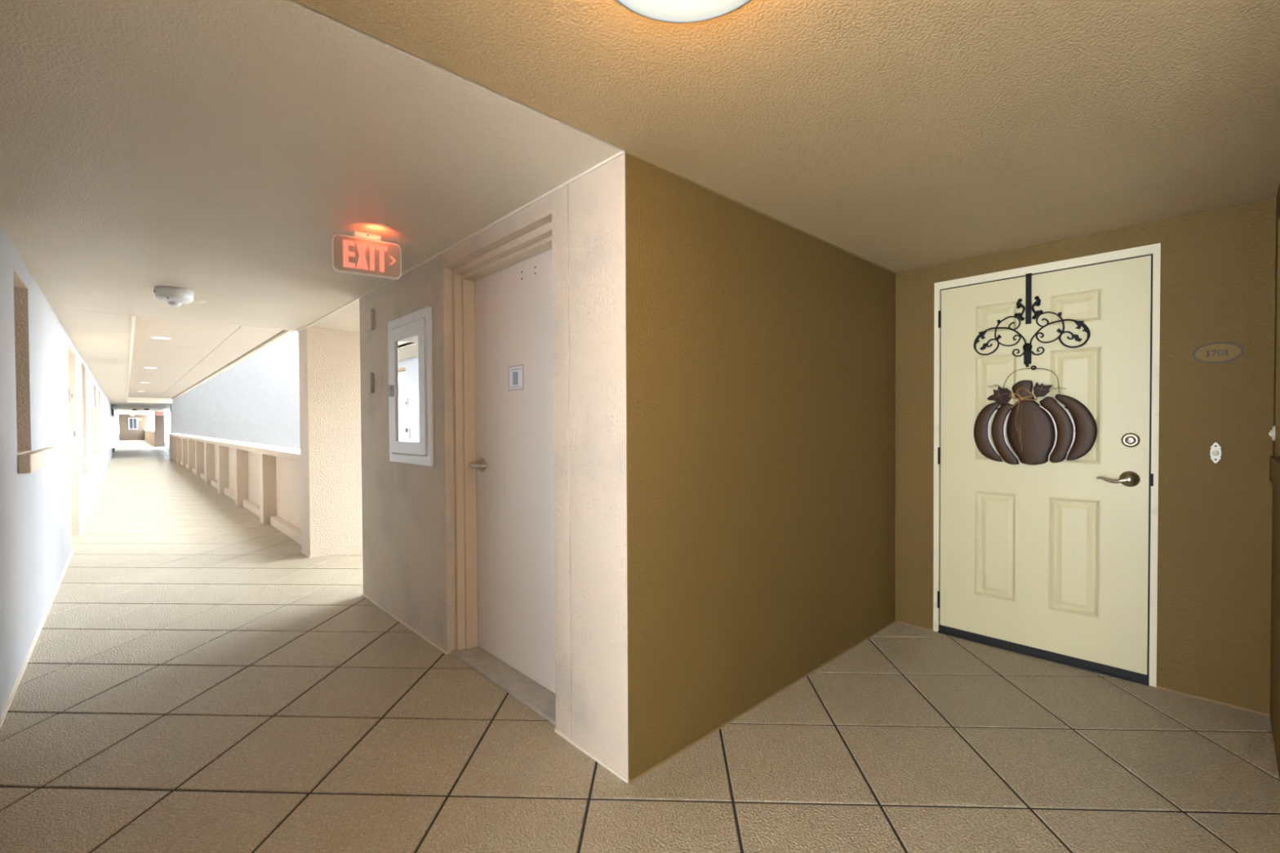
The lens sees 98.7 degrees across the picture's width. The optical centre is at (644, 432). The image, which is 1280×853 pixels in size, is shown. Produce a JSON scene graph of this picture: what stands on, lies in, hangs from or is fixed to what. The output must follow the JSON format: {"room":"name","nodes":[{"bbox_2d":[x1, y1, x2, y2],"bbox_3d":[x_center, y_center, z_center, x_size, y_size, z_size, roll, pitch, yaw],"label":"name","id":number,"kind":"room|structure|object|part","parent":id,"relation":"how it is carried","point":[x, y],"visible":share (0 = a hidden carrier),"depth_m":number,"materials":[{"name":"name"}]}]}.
{"room":"apartment building corridor","nodes":[
{"label":"apartment building corridor","id":0,"kind":"room"},
{"bbox_2d":[0,224,119,716],"bbox_3d":[-23.775,-0.301,24.414,0.240,2.500,67.000,-1,1,-43],"label":"wall","id":1,"kind":"structure","parent":0,"point":[36,515],"depth_m":3.26,"materials":[{"name":"grey paint"}]},
{"bbox_2d":[17,446,57,474],"bbox_3d":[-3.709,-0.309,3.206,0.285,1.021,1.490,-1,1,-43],"label":"window sill","id":2,"kind":"structure","parent":1,"relation":"in","point":[30,462],"depth_m":2.96,"materials":[{"name":"beige paint"}]},
{"bbox_2d":[0,471,106,728],"bbox_3d":[-7.675,1.125,7.584,0.012,0.008,20.400,-1,1,-43],"label":"baseboard","id":3,"kind":"structure","parent":1,"relation":"attached to","point":[21,672],"depth_m":3.06,"materials":[{"name":"beige"}]},
{"bbox_2d":[13,268,114,536],"bbox_3d":[-14.454,0.035,14.553,0.238,2.040,32.740,-1,1,-43],"label":"trim","id":4,"kind":"structure","parent":1,"relation":"attached to","point":[20,296],"depth_m":3.13,"materials":[{"name":"beige paint"}]},
{"bbox_2d":[68,388,72,402],"bbox_3d":[-5.538,-0.362,5.302,0.026,0.130,0.050,-1,1,-43],"label":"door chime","id":5,"kind":"object","parent":1,"relation":"attached to","point":[70,394],"visible":1,"depth_m":5.29,"materials":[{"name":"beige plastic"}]},
{"bbox_2d":[68,431,75,444],"bbox_3d":[-5.493,0.048,5.273,0.040,0.130,0.100,-1,1,-43],"label":"keypad lock","id":6,"kind":"object","parent":1,"relation":"attached to","point":[71,433],"visible":1,"depth_m":5.24,"materials":[{"name":"white plastic"}]},
{"bbox_2d":[84,461,92,471],"bbox_3d":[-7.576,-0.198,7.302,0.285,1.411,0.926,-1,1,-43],"label":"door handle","id":7,"kind":"structure","parent":1,"relation":"in","point":[88,465],"depth_m":7.12,"materials":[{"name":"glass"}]},
{"bbox_2d":[106,416,118,448],"bbox_3d":[-15.603,-0.014,16.123,0.246,0.940,0.120,-1,1,-43],"label":"wall box","id":8,"kind":"object","parent":1,"relation":"attached to","point":[112,422],"visible":0.99,"depth_m":16.08,"materials":[{"name":"beige plastic"}]},
{"bbox_2d":[119,413,147,440],"bbox_3d":[-45.932,-0.577,49.428,1.910,2.500,0.200,-1,1,-43],"label":"wall","id":9,"kind":"structure","parent":0,"point":[125,433],"depth_m":49.31,"materials":[{"name":"beige paint"}]},
{"bbox_2d":[128,417,137,429],"bbox_3d":[-45.869,-0.811,49.305,0.620,1.070,0.060,-1,1,-43],"label":"window","id":10,"kind":"structure","parent":9,"relation":"in","point":[132,422],"depth_m":49.29,"materials":[{"name":"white glass"}]},
{"bbox_3d":[-45.876,-0.811,49.313,0.480,0.930,0.020,-1,1,-43],"label":"pane","id":11,"kind":"part","parent":10,"relation":"part of","materials":[{"name":"clear glass"}]},
{"bbox_2d":[144,429,155,446],"bbox_3d":[-37.180,0.286,41.368,0.240,0.935,23.550,-1,1,-43],"label":"wall","id":12,"kind":"structure","parent":0,"point":[149,434],"depth_m":37.67,"materials":[{"name":"beige paint"}]},
{"bbox_3d":[-30.421,0.397,34.135,0.130,0.870,0.250,-1,1,-43],"label":"post","id":13,"kind":"part","parent":12,"relation":"part of","materials":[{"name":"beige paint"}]},
{"bbox_2d":[154,411,164,447],"bbox_3d":[-23.712,-0.162,27.966,14.474,2.112,0.704,1,1,44],"label":"wall","id":14,"kind":"structure","parent":0,"point":[159,426],"depth_m":32.77,"materials":[{"name":"brown paint"}]},
{"bbox_2d":[166,413,168,447],"bbox_3d":[-25.837,-0.126,29.965,0.042,2.000,4.302,-1,1,-44],"label":"trim","id":15,"kind":"structure","parent":14,"relation":"attached to","point":[166,413],"depth_m":31.44,"materials":[{"name":"white paint"}]},
{"bbox_2d":[128,315,286,398],"bbox_3d":[-11.230,-1.335,12.832,1.500,0.200,22.150,-1,1,-43],"label":"ceiling","id":16,"kind":"structure","parent":0,"point":[195,351],"depth_m":7.92,"materials":[{"name":"beige paint"}]},
{"bbox_2d":[150,336,171,339],"bbox_3d":[-5.940,-1.163,6.750,0.195,0.008,0.195,-1,1,-43],"label":"recessed light","id":17,"kind":"object","parent":16,"relation":"in","point":[154,337],"visible":1,"depth_m":6.74,"materials":[{"name":"white plastic"}]},
{"bbox_2d":[173,330,293,399],"bbox_3d":[-10.737,-1.238,13.367,0.052,0.015,21.950,-1,1,-43],"label":"trim","id":18,"kind":"structure","parent":16,"relation":"attached to","point":[287,332],"depth_m":8.46,"materials":[{"name":"beige paint"}]},
{"bbox_2d":[167,433,301,545],"bbox_3d":[-11.018,0.585,13.652,0.280,0.935,22.780,-1,1,-43],"label":"wall","id":19,"kind":"structure","parent":0,"point":[264,479],"depth_m":7.97,"materials":[{"name":"beige paint"}]},
{"bbox_3d":[-18.087,0.538,21.039,0.150,0.870,0.220,-1,1,-43],"label":"post","id":20,"kind":"part","parent":19,"relation":"part of","materials":[{"name":"beige paint"}]},
{"bbox_3d":[-16.600,0.555,19.466,0.150,0.870,0.220,-1,1,-43],"label":"post","id":21,"kind":"part","parent":19,"relation":"part of","materials":[{"name":"beige paint"}]},
{"bbox_3d":[-15.114,0.572,17.892,0.150,0.870,0.220,-1,1,-43],"label":"post","id":22,"kind":"part","parent":19,"relation":"part of","materials":[{"name":"beige paint"}]},
{"bbox_3d":[-13.627,0.589,16.319,0.150,0.870,0.220,-1,1,-43],"label":"post","id":23,"kind":"part","parent":19,"relation":"part of","materials":[{"name":"beige paint"}]},
{"bbox_3d":[-12.140,0.606,14.745,0.150,0.870,0.220,-1,1,-43],"label":"post","id":24,"kind":"part","parent":19,"relation":"part of","materials":[{"name":"beige paint"}]},
{"bbox_3d":[-10.653,0.623,13.171,0.150,0.870,0.220,-1,1,-43],"label":"post","id":25,"kind":"part","parent":19,"relation":"part of","materials":[{"name":"beige paint"}]},
{"bbox_3d":[-9.166,0.639,11.598,0.150,0.870,0.220,-1,1,-43],"label":"post","id":26,"kind":"part","parent":19,"relation":"part of","materials":[{"name":"beige paint"}]},
{"bbox_3d":[-7.679,0.656,10.024,0.150,0.870,0.220,-1,1,-43],"label":"post","id":27,"kind":"part","parent":19,"relation":"part of","materials":[{"name":"beige paint"}]},
{"bbox_3d":[-11.020,0.152,13.645,0.280,0.070,22.780,-1,1,-43],"label":"cap rail","id":28,"kind":"part","parent":19,"relation":"part of","materials":[{"name":"beige paint"}]},
{"bbox_3d":[-6.192,0.673,8.451,0.150,0.870,0.220,-1,1,-43],"label":"post","id":29,"kind":"part","parent":19,"relation":"part of","materials":[{"name":"beige paint"}]},
{"bbox_3d":[-10.974,0.601,13.693,0.120,0.900,22.780,-1,1,-43],"label":"panel","id":30,"kind":"part","parent":19,"relation":"part of","materials":[{"name":"beige paint"}]},
{"bbox_3d":[-4.705,0.690,6.877,0.150,0.870,0.220,-1,1,-43],"label":"post","id":31,"kind":"part","parent":19,"relation":"part of","materials":[{"name":"beige paint"}]},
{"bbox_2d":[301,550,628,782],"bbox_3d":[-1.676,1.155,3.567,0.006,0.012,4.720,-1,1,-43],"label":"baseboard","id":32,"kind":"structure","parent":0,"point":[614,771],"depth_m":2.11,"materials":[{"name":"beige"}]},
{"bbox_2d":[359,153,659,779],"bbox_3d":[-0.979,0.112,2.921,0.150,2.112,2.841,-1,1,-43],"label":"wall","id":33,"kind":"structure","parent":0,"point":[604,222],"depth_m":2.01,"materials":[{"name":"beige paint"}]},
{"bbox_2d":[364,308,374,332],"bbox_3d":[-1.850,-0.756,3.701,0.021,0.139,0.136,-1,1,-43],"label":"wall plate","id":34,"kind":"object","parent":33,"relation":"attached to","point":[369,314],"visible":1,"depth_m":3.67,"materials":[{"name":"beige plastic"}]},
{"bbox_3d":[-1.857,-0.755,3.694,0.001,0.115,0.112,-1,1,-43],"label":"raised panel","id":35,"kind":"part","parent":34,"relation":"part of","materials":[{"name":"beige paint"}]},
{"bbox_2d":[365,372,373,393],"bbox_3d":[-1.859,-0.337,3.719,0.021,0.137,0.104,-1,1,-43],"label":"wall plate","id":36,"kind":"object","parent":33,"relation":"attached to","point":[369,376],"visible":1,"depth_m":3.69,"materials":[{"name":"beige plastic"}]},
{"bbox_3d":[-1.867,-0.337,3.712,0.001,0.113,0.080,-1,1,-43],"label":"raised panel","id":37,"kind":"part","parent":36,"relation":"part of","materials":[{"name":"beige paint"}]},
{"bbox_2d":[387,306,433,466],"bbox_3d":[-1.383,-0.253,3.205,0.036,0.867,0.643,-1,1,-43],"label":"fire extinguisher cabinet","id":38,"kind":"object","parent":33,"relation":"attached to","point":[409,335],"visible":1,"depth_m":3.17,"materials":[{"name":"white metal"}]},
{"bbox_3d":[-1.378,-0.248,3.210,0.003,0.617,0.383,-1,1,-43],"label":"glass pane","id":39,"kind":"part","parent":38,"relation":"part of","materials":[{"name":"glass"}]},
{"bbox_2d":[297,151,625,332],"bbox_3d":[-1.688,-0.947,3.533,0.010,0.008,4.720,-1,1,-43],"label":"trim","id":40,"kind":"structure","parent":33,"relation":"attached to","point":[622,153],"depth_m":2.40,"materials":[{"name":"beige"}]},
{"bbox_2d":[451,221,555,725],"bbox_3d":[-0.619,0.157,2.589,0.175,2.028,1.002,-1,1,-43],"label":"door","id":41,"kind":"structure","parent":33,"relation":"attached to","point":[503,438],"depth_m":2.70,"materials":[{"name":"beige paint"}]},
{"bbox_3d":[-0.858,0.169,2.820,0.143,0.027,0.038,0,1,38],"label":"lever","id":42,"kind":"part","parent":41,"relation":"part of","materials":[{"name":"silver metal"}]},
{"bbox_2d":[507,364,524,391],"bbox_3d":[-0.615,-0.263,2.635,0.003,0.119,0.141,-1,1,-43],"label":"notice","id":43,"kind":"object","parent":41,"relation":"attached to","point":[515,373],"visible":1,"depth_m":2.63,"materials":[{"name":"white"}]},
{"bbox_2d":[0,440,1279,852],"bbox_3d":[-20.656,1.090,23.994,5.156,0.300,71.941,-1,1,-43],"label":"floor","id":44,"kind":"structure","parent":0,"point":[193,680],"depth_m":2.08,"materials":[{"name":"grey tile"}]},
{"bbox_2d":[298,326,362,557],"bbox_3d":[-2.455,0.074,5.829,2.000,2.112,0.345,-1,1,-43],"label":"wall pier","id":45,"kind":"object","parent":44,"relation":"on","point":[330,381],"visible":0.36,"depth_m":5.16,"materials":[{"name":"beige paint"}]},
{"bbox_2d":[0,0,1279,414],"bbox_3d":[-20.456,-1.371,24.236,4.950,0.388,71.800,-1,1,-43],"label":"ceiling","id":46,"kind":"structure","parent":0,"point":[898,135],"depth_m":1.67,"materials":[{"name":"beige paint"}]},
{"bbox_2d":[126,315,136,402],"bbox_3d":[-11.649,-1.051,12.405,0.025,0.036,21.900,-1,1,-43],"label":"trim","id":47,"kind":"structure","parent":46,"relation":"attached to","point":[133,317],"depth_m":6.09,"materials":[{"name":"beige"}]},
{"bbox_2d":[155,411,164,415],"bbox_3d":[-28.698,-1.148,32.550,0.368,0.234,0.052,-1,1,-43],"label":"exit sign","id":48,"kind":"object","parent":46,"relation":"hanging from","point":[157,413],"visible":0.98,"depth_m":32.53,"materials":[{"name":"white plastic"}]},
{"bbox_2d":[153,286,193,306],"bbox_3d":[-3.110,-0.890,3.635,0.200,0.112,0.196,-1,1,-43],"label":"fire alarm","id":49,"kind":"object","parent":46,"relation":"attached to","point":[174,296],"visible":1,"depth_m":3.58,"materials":[{"name":"white plastic"}]},
{"bbox_2d":[189,297,205,303],"bbox_3d":[-3.248,-0.938,3.903,0.210,0.022,0.210,-1,1,-43],"label":"cover plate","id":50,"kind":"object","parent":46,"relation":"attached to","point":[196,300],"visible":0.35,"depth_m":3.91,"materials":[{"name":"beige plastic"}]},
{"bbox_2d":[331,231,401,279],"bbox_3d":[-1.308,-0.841,2.599,0.294,0.194,0.044,-1,1,-34],"label":"exit sign","id":51,"kind":"object","parent":46,"relation":"hanging from","point":[363,254],"visible":1,"depth_m":2.58,"materials":[{"name":"red plastic"}]},
{"bbox_2d":[615,0,751,23],"bbox_3d":[0.084,-0.906,1.039,0.380,0.031,0.380,-1,1,-43],"label":"ceiling light","id":52,"kind":"object","parent":46,"relation":"in","point":[682,11],"visible":1,"depth_m":1.17,"materials":[{"name":"white glass"}]},
{"bbox_2d":[657,168,895,759],"bbox_3d":[0.791,0.106,2.743,2.180,2.112,0.150,-1,1,-43],"label":"wall","id":53,"kind":"structure","parent":0,"point":[776,341],"depth_m":2.37,"materials":[{"name":"beige paint"}]},
{"bbox_2d":[625,151,1270,783],"bbox_3d":[1.252,0.114,2.038,2.180,2.112,1.509,-1,1,-43],"label":"trim","id":54,"kind":"structure","parent":53,"relation":"attached to","point":[692,743],"depth_m":2.33,"materials":[{"name":"brown"}]},
{"bbox_2d":[894,197,1276,713],"bbox_3d":[2.099,0.098,2.837,0.150,2.112,1.509,-1,1,-43],"label":"wall","id":55,"kind":"structure","parent":0,"point":[1217,267],"depth_m":2.39,"materials":[{"name":"beige paint"}]},
{"bbox_2d":[933,243,1160,687],"bbox_3d":[2.034,0.148,2.861,0.193,2.012,0.950,-1,1,-43],"label":"door","id":56,"kind":"structure","parent":55,"relation":"in","point":[1057,562],"depth_m":2.76,"materials":[{"name":"white paint"}]},
{"bbox_3d":[1.899,0.607,2.966,0.016,0.579,0.199,-1,1,-43],"label":"panel","id":57,"kind":"part","parent":56,"relation":"part of","materials":[{"name":"beige paint"}]},
{"bbox_3d":[1.895,-0.134,2.955,0.016,0.569,0.199,-1,1,-43],"label":"panel","id":58,"kind":"part","parent":56,"relation":"part of","materials":[{"name":"beige paint"}]},
{"bbox_3d":[1.893,-0.615,2.948,0.016,0.157,0.199,-1,1,-43],"label":"panel","id":59,"kind":"part","parent":56,"relation":"part of","materials":[{"name":"beige paint"}]},
{"bbox_2d":[973,273,1090,367],"bbox_3d":[1.987,-0.578,2.836,0.095,0.482,0.501,-1,1,-43],"label":"hanger","id":60,"kind":"object","parent":56,"relation":"hanging from","point":[1027,347],"visible":1,"depth_m":2.82,"materials":[{"name":"black metal"}]},
{"bbox_2d":[973,365,1097,465],"bbox_3d":[1.977,-0.087,2.808,0.037,0.511,0.526,-1,1,-43],"label":"pumpkin hanging","id":61,"kind":"object","parent":60,"relation":"hanging from","point":[1033,433],"visible":1,"depth_m":2.80,"materials":[{"name":"brown metal"}]},
{"bbox_3d":[1.956,-0.215,2.834,0.009,0.110,0.099,-1,1,-43],"label":"stem","id":62,"kind":"part","parent":61,"relation":"part of","materials":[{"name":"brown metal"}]},
{"bbox_3d":[1.978,-0.258,2.812,0.003,0.146,0.246,-1,1,-43],"label":"wire handle","id":63,"kind":"part","parent":61,"relation":"part of","materials":[{"name":"brown metal"}]},
{"bbox_3d":[2.131,0.610,2.721,0.016,0.579,0.206,-1,1,-43],"label":"panel","id":64,"kind":"part","parent":56,"relation":"part of","materials":[{"name":"beige paint"}]},
{"bbox_3d":[2.127,-0.131,2.710,0.016,0.569,0.206,-1,1,-43],"label":"panel","id":65,"kind":"part","parent":56,"relation":"part of","materials":[{"name":"beige paint"}]},
{"bbox_3d":[2.125,-0.612,2.702,0.016,0.157,0.206,-1,1,-43],"label":"panel","id":66,"kind":"part","parent":56,"relation":"part of","materials":[{"name":"beige paint"}]},
{"bbox_3d":[2.193,0.220,2.571,0.025,0.031,0.119,-1,1,-43],"label":"lever","id":67,"kind":"part","parent":56,"relation":"part of","materials":[{"name":"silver metal"}]},
{"bbox_3d":[2.312,0.215,2.502,0.004,0.057,0.012,-1,1,-43],"label":"strike plate","id":68,"kind":"part","parent":56,"relation":"part of","materials":[{"name":"black metal"}]},
{"bbox_2d":[1209,441,1222,463],"bbox_3d":[2.444,0.086,2.348,0.020,0.098,0.037,-1,1,-43],"label":"doorbell","id":69,"kind":"object","parent":55,"relation":"attached to","point":[1215,451],"visible":1,"depth_m":2.35,"materials":[{"name":"white plastic"}]},
{"bbox_2d":[1192,342,1244,363],"bbox_3d":[2.446,-0.341,2.343,0.012,0.090,0.152,-1,1,-43],"label":"number plaque","id":70,"kind":"object","parent":55,"relation":"attached to","point":[1216,352],"visible":1,"depth_m":2.34,"materials":[{"name":"gold metal"}]},
{"bbox_2d":[1270,183,1279,780],"bbox_3d":[1.876,0.120,1.486,2.330,2.112,0.150,-1,1,-43],"label":"wall","id":71,"kind":"structure","parent":0,"point":[1275,588],"depth_m":2.14,"materials":[{"name":"beige paint"}]},
{"bbox_2d":[1268,426,1275,440],"bbox_3d":[2.480,0.003,2.170,0.059,0.059,0.016,-1,1,-43],"label":"wall ornament","id":72,"kind":"object","parent":71,"relation":"attached to","point":[1272,433],"visible":1,"depth_m":2.16,"materials":[{"name":"beige plastic"}]},
{"bbox_3d":[2.478,0.003,2.172,0.028,0.028,0.012,-1,1,-43],"label":"knob","id":73,"kind":"part","parent":72,"relation":"part of","materials":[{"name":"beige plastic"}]},
{"bbox_3d":[2.483,0.003,2.167,0.059,0.059,0.008,-1,1,-43],"label":"plate","id":74,"kind":"part","parent":72,"relation":"part of","materials":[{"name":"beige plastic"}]},
{"bbox_2d":[1269,456,1279,493],"bbox_3d":[2.264,-0.315,1.857,0.755,1.023,0.162,-1,1,-43],"label":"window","id":75,"kind":"structure","parent":71,"relation":"in","point":[1274,463],"depth_m":1.95,"materials":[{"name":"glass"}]},
{"bbox_3d":[17.420,6.944,18.426,72.000,0.200,120.000,-1,1,-43],"label":"ground","id":76,"kind":"structure","parent":0,"visible":0},
{"bbox_2d":[169,331,300,448],"bbox_3d":[-10.360,-2.205,30.258,23.880,18.000,0.500,-1,1,-43],"label":"wall","id":77,"kind":"structure","parent":76,"relation":"on","point":[256,399],"depth_m":23.72,"materials":[{"name":"white paint"}]}
]}

